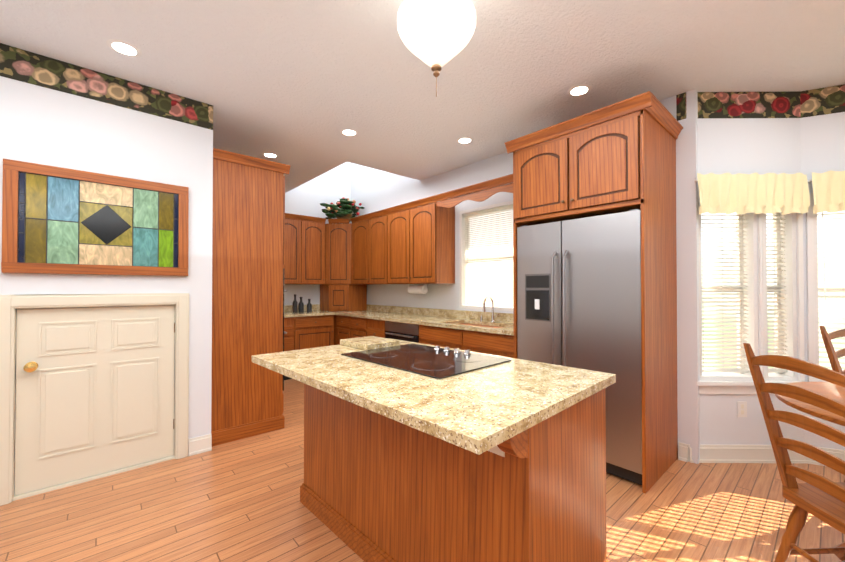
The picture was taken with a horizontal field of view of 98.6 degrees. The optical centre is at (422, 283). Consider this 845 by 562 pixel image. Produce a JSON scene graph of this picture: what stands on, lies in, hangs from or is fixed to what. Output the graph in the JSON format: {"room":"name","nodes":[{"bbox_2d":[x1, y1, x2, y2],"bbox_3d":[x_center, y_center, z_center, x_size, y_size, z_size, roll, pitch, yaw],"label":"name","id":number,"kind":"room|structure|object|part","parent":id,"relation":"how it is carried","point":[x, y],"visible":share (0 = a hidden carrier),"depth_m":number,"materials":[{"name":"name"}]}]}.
{"room":"kitchen","nodes":[
{"label":"kitchen","id":0,"kind":"room"},
{"bbox_2d":[0,44,212,495],"bbox_3d":[-3.295,-0.071,1.591,4.160,2.760,0.150,1,-1,-42],"label":"wall","id":1,"kind":"structure","parent":0,"point":[45,126],"depth_m":2.56,"materials":[{"name":"white paint"}]},
{"bbox_2d":[0,293,188,505],"bbox_3d":[-2.175,0.695,2.476,0.984,1.251,0.057,1,-1,-42],"label":"door frame","id":2,"kind":"structure","parent":1,"relation":"attached to","point":[10,305],"depth_m":2.35,"materials":[{"name":"beige wood"}]},
{"bbox_2d":[15,305,174,494],"bbox_3d":[-2.177,0.729,2.481,0.812,1.135,0.096,1,-1,-42],"label":"door","id":3,"kind":"structure","parent":1,"relation":"in","point":[94,390],"depth_m":2.45,"materials":[{"name":"beige wood"}]},
{"bbox_2d":[1,159,188,275],"bbox_3d":[-2.155,-0.402,2.479,0.943,0.680,0.033,1,-1,-42],"label":"stained glass panel","id":4,"kind":"object","parent":1,"relation":"attached to","point":[57,220],"visible":1,"depth_m":2.42,"materials":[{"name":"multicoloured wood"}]},
{"bbox_2d":[0,43,212,129],"bbox_3d":[-3.244,-1.350,1.547,4.160,0.198,0.002,1,-1,-42],"label":"wallpaper border","id":5,"kind":"object","parent":1,"relation":"attached to","point":[18,64],"depth_m":2.47,"materials":[{"name":"multicoloured paper"}]},
{"bbox_2d":[188,434,211,455],"bbox_3d":[-3.237,1.246,1.512,4.160,0.125,0.023,1,-1,-42],"label":"baseboard","id":6,"kind":"structure","parent":1,"relation":"attached to","point":[199,444],"depth_m":2.83,"materials":[{"name":"white wood"}]},
{"bbox_2d":[284,162,350,304],"bbox_3d":[-2.286,-0.625,5.563,2.910,3.950,0.150,1,-1,-42],"label":"wall","id":7,"kind":"structure","parent":0,"point":[333,185],"depth_m":5.93,"materials":[{"name":"white paint"}]},
{"bbox_2d":[283,213,302,283],"bbox_3d":[-2.209,-0.508,5.283,0.784,1.030,0.361,1,-1,-42],"label":"upper cabinet","id":8,"kind":"object","parent":7,"relation":"attached to","point":[293,267],"depth_m":5.35,"materials":[{"name":"brown wood"}]},
{"bbox_2d":[303,215,325,284],"bbox_3d":[-1.769,-0.504,5.673,0.393,1.030,0.361,1,-1,-42],"label":"upper cabinet","id":9,"kind":"object","parent":7,"relation":"attached to","point":[305,252],"depth_m":5.56,"materials":[{"name":"brown wood"}]},
{"bbox_2d":[317,219,368,310],"bbox_3d":[-1.296,-0.289,5.933,0.621,1.453,0.593,1,-1,-42],"label":"upper cabinet","id":10,"kind":"object","parent":7,"relation":"attached to","point":[339,291],"visible":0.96,"depth_m":5.71,"materials":[{"name":"brown wood"}]},
{"bbox_2d":[320,197,363,221],"bbox_3d":[-1.284,-1.206,5.889,0.706,0.405,0.509,1,-1,-42],"label":"plant","id":11,"kind":"object","parent":10,"relation":"on","point":[348,209],"visible":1,"depth_m":5.78,"materials":[{"name":"green plant"}]},
{"bbox_2d":[0,379,844,561],"bbox_3d":[-0.208,1.345,1.138,8.600,0.080,9.600,1,-1,-42],"label":"floor","id":12,"kind":"structure","parent":0,"point":[236,501],"depth_m":2.06,"materials":[{"name":"brown wood"}]},
{"bbox_2d":[211,148,290,446],"bbox_3d":[-1.713,0.117,3.447,0.662,2.425,0.806,1,-1,-42],"label":"tall cabinet","id":13,"kind":"object","parent":12,"relation":"on","point":[248,263],"visible":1,"depth_m":3.14,"materials":[{"name":"brown wood"}]},
{"bbox_2d":[284,305,294,379],"bbox_3d":[-2.156,0.838,5.136,0.448,1.015,0.633,1,-1,-42],"label":"base cabinet","id":14,"kind":"object","parent":12,"relation":"on","point":[289,317],"depth_m":5.04,"materials":[{"name":"brown wood"}]},
{"bbox_2d":[295,305,334,349],"bbox_3d":[-1.757,0.842,5.490,0.619,1.015,0.633,1,-1,-42],"label":"base cabinet","id":15,"kind":"object","parent":12,"relation":"on","point":[313,329],"depth_m":5.27,"materials":[{"name":"brown wood"}]},
{"bbox_2d":[293,294,297,312],"bbox_3d":[-1.916,0.298,5.460,0.068,0.270,0.072,1,-1,-42],"label":"bottle","id":16,"kind":"object","parent":15,"relation":"on","point":[295,306],"visible":0.98,"depth_m":5.44,"materials":[{"name":"black glass"}]},
{"bbox_2d":[298,297,303,311],"bbox_3d":[-1.860,0.319,5.563,0.076,0.230,0.080,1,-1,-42],"label":"bottle","id":17,"kind":"object","parent":15,"relation":"on","point":[301,306],"visible":0.98,"depth_m":5.54,"materials":[{"name":"black glass"}]},
{"bbox_2d":[307,299,311,311],"bbox_3d":[-1.745,0.334,5.598,0.072,0.200,0.076,1,-1,-42],"label":"bottle","id":18,"kind":"object","parent":15,"relation":"on","point":[309,306],"visible":0.92,"depth_m":5.57,"materials":[{"name":"black glass"}]},
{"bbox_2d":[317,304,332,311],"bbox_3d":[-1.286,0.846,5.906,0.634,1.015,0.631,1,-1,-42],"label":"backsplash","id":19,"kind":"structure","parent":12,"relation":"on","point":[318,305],"depth_m":5.94,"materials":[{"name":"beige stone"}]},
{"bbox_2d":[333,304,376,344],"bbox_3d":[-0.942,0.842,5.517,0.634,1.015,0.409,1,-1,-42],"label":"base cabinet","id":20,"kind":"object","parent":12,"relation":"on","point":[341,318],"depth_m":5.40,"materials":[{"name":"brown wood"}]},
{"bbox_2d":[349,311,364,337],"bbox_3d":[-0.666,0.839,5.206,0.634,1.015,0.421,1,-1,-42],"label":"base cabinet","id":21,"kind":"object","parent":12,"relation":"on","point":[356,318],"depth_m":5.06,"materials":[{"name":"brown wood"}]},
{"bbox_2d":[365,306,396,337],"bbox_3d":[-0.388,0.836,4.892,0.634,1.015,0.420,1,-1,-42],"label":"base cabinet","id":22,"kind":"object","parent":12,"relation":"on","point":[374,315],"depth_m":4.82,"materials":[{"name":"brown wood"}]},
{"bbox_2d":[385,306,444,342],"bbox_3d":[-0.037,0.832,4.496,0.634,1.015,0.637,1,-1,-42],"label":"dishwasher","id":23,"kind":"object","parent":12,"relation":"on","point":[401,323],"depth_m":4.41,"materials":[{"name":"black plastic"}]},
{"bbox_2d":[300,382,608,561],"bbox_3d":[0.012,0.873,1.857,0.774,0.878,1.530,1,-1,-44],"label":"kitchen island","id":24,"kind":"object","parent":12,"relation":"on","point":[504,462],"depth_m":1.44,"materials":[{"name":"brown wood"}]},
{"bbox_2d":[252,338,615,457],"bbox_3d":[-0.053,0.416,1.797,0.980,0.040,1.560,1,-1,-44],"label":"island countertop","id":25,"kind":"structure","parent":24,"relation":"on","point":[478,411],"depth_m":1.34,"materials":[{"name":"beige stone"}]},
{"bbox_2d":[340,336,399,349],"bbox_3d":[-0.343,0.384,2.367,0.260,0.034,0.310,1,-1,-44],"label":"board","id":26,"kind":"object","parent":25,"relation":"on","point":[369,342],"visible":0.85,"depth_m":2.29,"materials":[{"name":"beige stone"}]},
{"bbox_2d":[341,343,511,378],"bbox_3d":[0.002,0.380,1.942,0.540,0.032,0.750,1,-1,-44],"label":"cooktop","id":27,"kind":"object","parent":25,"relation":"in","point":[437,362],"visible":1,"depth_m":1.86,"materials":[{"name":"black glass"}]},
{"bbox_2d":[417,310,492,349],"bbox_3d":[0.392,0.827,4.011,0.634,1.015,0.659,1,-1,-42],"label":"base cabinet","id":28,"kind":"object","parent":12,"relation":"on","point":[442,328],"depth_m":3.97,"materials":[{"name":"brown wood"}]},
{"bbox_2d":[461,310,513,357],"bbox_3d":[0.829,0.822,3.518,0.634,1.015,0.659,1,-1,-42],"label":"base cabinet","id":29,"kind":"object","parent":12,"relation":"on","point":[493,334],"depth_m":3.44,"materials":[{"name":"brown wood"}]},
{"bbox_2d":[517,209,641,484],"bbox_3d":[1.317,0.415,2.859,0.747,1.790,0.918,1,-1,-42],"label":"fridge","id":30,"kind":"object","parent":12,"relation":"on","point":[579,293],"visible":0.69,"depth_m":2.53,"materials":[{"name":"silver metal"}]},
{"bbox_2d":[505,91,682,493],"bbox_3d":[1.325,0.072,2.869,0.762,2.502,1.072,1,-1,-42],"label":"cabinet","id":31,"kind":"object","parent":12,"relation":"on","point":[592,164],"visible":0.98,"depth_m":2.52,"materials":[{"name":"brown wood"}]},
{"bbox_2d":[743,343,844,561],"bbox_3d":[1.663,0.783,1.355,0.570,1.053,0.460,0,-1,2],"label":"chair","id":32,"kind":"object","parent":12,"relation":"on","point":[820,497],"visible":1,"depth_m":1.43,"materials":[{"name":"brown wood"}]},
{"bbox_2d":[775,382,844,560],"bbox_3d":[2.268,0.934,1.545,1.100,0.750,1.100,1,-1,-42],"label":"dining table","id":33,"kind":"object","parent":12,"relation":"on","point":[833,391],"visible":0.6,"depth_m":1.74,"materials":[{"name":"brown wood"}]},
{"bbox_2d":[819,326,844,481],"bbox_3d":[2.739,0.790,2.033,0.460,1.053,0.570,0,-1,-2],"label":"chair","id":34,"kind":"object","parent":12,"relation":"on","point":[833,355],"visible":0.75,"depth_m":2.26,"materials":[{"name":"brown wood"}]},
{"bbox_2d":[0,0,844,192],"bbox_3d":[-0.208,-2.100,1.173,8.600,1.290,9.600,1,-1,-42],"label":"ceiling","id":35,"kind":"structure","parent":0,"point":[297,85],"depth_m":2.36,"materials":[{"name":"white paint"}]},
{"bbox_2d":[106,39,141,56],"bbox_3d":[-1.829,-1.441,2.228,0.170,0.006,0.170,1,-1,-42],"label":"recessed light","id":36,"kind":"object","parent":35,"relation":"in","point":[124,48],"visible":1,"depth_m":2.22,"materials":[{"name":"white"}]},
{"bbox_2d":[262,152,278,157],"bbox_3d":[-1.685,-1.422,4.026,0.170,0.006,0.170,1,-1,-42],"label":"recessed light","id":37,"kind":"object","parent":35,"relation":"in","point":[270,154],"visible":1,"depth_m":4.03,"materials":[{"name":"white"}]},
{"bbox_2d":[340,128,357,135],"bbox_3d":[-0.694,-1.428,3.435,0.170,0.006,0.170,1,-1,-42],"label":"recessed light","id":38,"kind":"object","parent":35,"relation":"in","point":[348,132],"visible":1,"depth_m":3.43,"materials":[{"name":"white"}]},
{"bbox_2d":[398,0,475,96],"bbox_3d":[0.064,-1.155,1.671,0.360,0.590,0.360,1,-1,-42],"label":"pendant light","id":39,"kind":"object","parent":35,"relation":"hanging from","point":[435,35],"visible":1,"depth_m":1.58,"materials":[{"name":"white glass"}]},
{"bbox_2d":[456,137,472,143],"bbox_3d":[0.423,-1.426,3.622,0.170,0.006,0.170,1,-1,-42],"label":"recessed light","id":40,"kind":"object","parent":35,"relation":"in","point":[463,140],"visible":1,"depth_m":3.62,"materials":[{"name":"white"}]},
{"bbox_2d":[567,84,591,96],"bbox_3d":[1.168,-1.436,2.706,0.170,0.006,0.170,1,-1,-42],"label":"recessed light","id":41,"kind":"object","parent":35,"relation":"in","point":[580,90],"visible":1,"depth_m":2.70,"materials":[{"name":"white"}]},
{"bbox_2d":[351,89,702,463],"bbox_3d":[0.434,-0.635,4.572,0.153,3.950,4.940,1,-1,-42],"label":"wall","id":42,"kind":"structure","parent":0,"point":[373,190],"depth_m":2.76,"materials":[{"name":"white paint"}]},
{"bbox_2d":[350,209,384,283],"bbox_3d":[-0.683,-0.506,5.442,0.361,1.030,0.956,1,-1,-42],"label":"upper cabinet","id":43,"kind":"object","parent":42,"relation":"attached to","point":[368,230],"depth_m":5.32,"materials":[{"name":"brown wood"}]},
{"bbox_2d":[385,196,432,285],"bbox_3d":[-0.052,-0.513,4.730,0.361,1.030,0.949,1,-1,-42],"label":"upper cabinet","id":44,"kind":"object","parent":42,"relation":"attached to","point":[412,242],"depth_m":4.63,"materials":[{"name":"brown wood"}]},
{"bbox_2d":[433,174,512,283],"bbox_3d":[0.705,-0.522,3.875,0.361,1.030,1.334,1,-1,-42],"label":"upper cabinet","id":45,"kind":"object","parent":42,"relation":"attached to","point":[443,211],"depth_m":4.29,"materials":[{"name":"wood"}]},
{"bbox_2d":[459,200,513,310],"bbox_3d":[0.896,-0.295,4.049,0.150,1.183,1.170,1,-1,-42],"label":"window","id":46,"kind":"structure","parent":42,"relation":"in","point":[462,230],"depth_m":4.42,"materials":[{"name":"white wood"}]},
{"bbox_2d":[464,205,513,305],"bbox_3d":[0.881,-0.304,4.036,0.040,1.088,1.092,1,-1,-42],"label":"window blind","id":47,"kind":"object","parent":46,"relation":"attached to","point":[489,212],"visible":0.54,"depth_m":4.16,"materials":[{"name":"white plastic"}]},
{"bbox_2d":[678,442,687,461],"bbox_3d":[1.948,1.258,2.713,0.023,0.125,0.058,1,-1,-42],"label":"baseboard","id":48,"kind":"structure","parent":42,"relation":"attached to","point":[682,451],"depth_m":2.71,"materials":[{"name":"white wood"}]},
{"bbox_2d":[698,91,803,444],"bbox_3d":[2.432,-0.059,2.783,0.910,2.760,0.150,0,-1,1],"label":"wall","id":49,"kind":"structure","parent":0,"point":[760,146],"depth_m":2.72,"materials":[{"name":"white paint"}]},
{"bbox_2d":[737,401,746,416],"bbox_3d":[2.372,0.933,2.694,0.070,0.115,0.007,0,-1,1],"label":"electrical outlet plate","id":50,"kind":"object","parent":49,"relation":"attached to","point":[741,408],"visible":1,"depth_m":2.69,"materials":[{"name":"white plastic"}]},
{"bbox_2d":[688,444,806,462],"bbox_3d":[2.401,1.258,2.683,0.850,0.125,0.023,0,-1,1],"label":"baseboard","id":51,"kind":"structure","parent":49,"relation":"attached to","point":[736,453],"depth_m":2.68,"materials":[{"name":"white wood"}]},
{"bbox_2d":[697,91,800,117],"bbox_3d":[2.401,-1.338,2.720,0.850,0.198,0.002,0,-1,1],"label":"wallpaper border","id":52,"kind":"object","parent":49,"relation":"attached to","point":[748,104],"visible":1,"depth_m":2.72,"materials":[{"name":"multicoloured paper"}]},
{"bbox_2d":[696,193,844,393],"bbox_3d":[3.162,0.074,2.452,2.305,1.485,0.796,0,-1,1],"label":"window","id":53,"kind":"structure","parent":49,"relation":"in","point":[794,296],"depth_m":2.70,"materials":[{"name":"white wood"}]},
{"bbox_2d":[701,213,749,372],"bbox_3d":[2.274,0.037,2.764,0.389,1.272,0.040,0,-1,1],"label":"window blind","id":54,"kind":"object","parent":53,"relation":"attached to","point":[726,370],"visible":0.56,"depth_m":2.76,"materials":[{"name":"white plastic"}]},
{"bbox_3d":[2.266,0.077,2.761,0.507,1.485,0.195,0,-1,1],"label":"bay window frame","id":55,"kind":"part","parent":53,"relation":"part of","materials":[{"name":"white wood"}]},
{"bbox_2d":[766,214,787,372],"bbox_3d":[2.664,0.037,2.760,0.182,1.272,0.040,0,-1,1],"label":"window blind","id":56,"kind":"object","parent":53,"relation":"attached to","point":[775,370],"visible":0.56,"depth_m":2.75,"materials":[{"name":"white plastic"}]},
{"bbox_3d":[3.572,0.073,2.437,1.530,1.485,0.195,0,-1,23],"label":"bay window frame","id":57,"kind":"part","parent":53,"relation":"part of","materials":[{"name":"white wood"}]},
{"bbox_2d":[817,212,844,369],"bbox_3d":[3.573,0.034,2.439,1.396,1.272,0.040,0,-1,23],"label":"window blind","id":58,"kind":"object","parent":53,"relation":"attached to","point":[832,316],"depth_m":2.68,"materials":[{"name":"white plastic"}]},
{"bbox_2d":[822,212,825,299],"bbox_3d":[2.957,-0.215,2.675,0.008,0.670,0.016,0,-1,-9],"label":"blind wand","id":59,"kind":"object","parent":58,"relation":"hanging from","point":[823,256],"visible":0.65,"depth_m":2.67,"materials":[{"name":"white plastic"}]},
{"bbox_2d":[800,86,844,449],"bbox_3d":[3.636,-0.062,2.435,1.700,2.760,0.150,0,-1,23],"label":"wall","id":60,"kind":"structure","parent":0,"point":[822,139],"depth_m":2.67,"materials":[{"name":"white paint"}]},
{"bbox_2d":[694,171,844,214],"bbox_3d":[3.127,-0.657,2.466,2.287,0.302,0.300,0,-1,15],"label":"valance curtain","id":61,"kind":"object","parent":60,"relation":"attached to","point":[756,193],"visible":1,"depth_m":2.50,"materials":[{"name":"beige fabric"}]},
{"bbox_2d":[800,84,844,117],"bbox_3d":[3.578,-1.342,2.390,1.640,0.198,0.002,0,-1,23],"label":"wallpaper border","id":62,"kind":"object","parent":60,"relation":"attached to","point":[823,101],"visible":1,"depth_m":2.67,"materials":[{"name":"multicoloured paper"}]},
{"bbox_2d":[806,447,844,465],"bbox_3d":[3.573,1.255,2.353,1.640,0.125,0.023,0,-1,24],"label":"baseboard","id":63,"kind":"structure","parent":60,"relation":"attached to","point":[838,453],"depth_m":2.62,"materials":[{"name":"white wood"}]}
]}

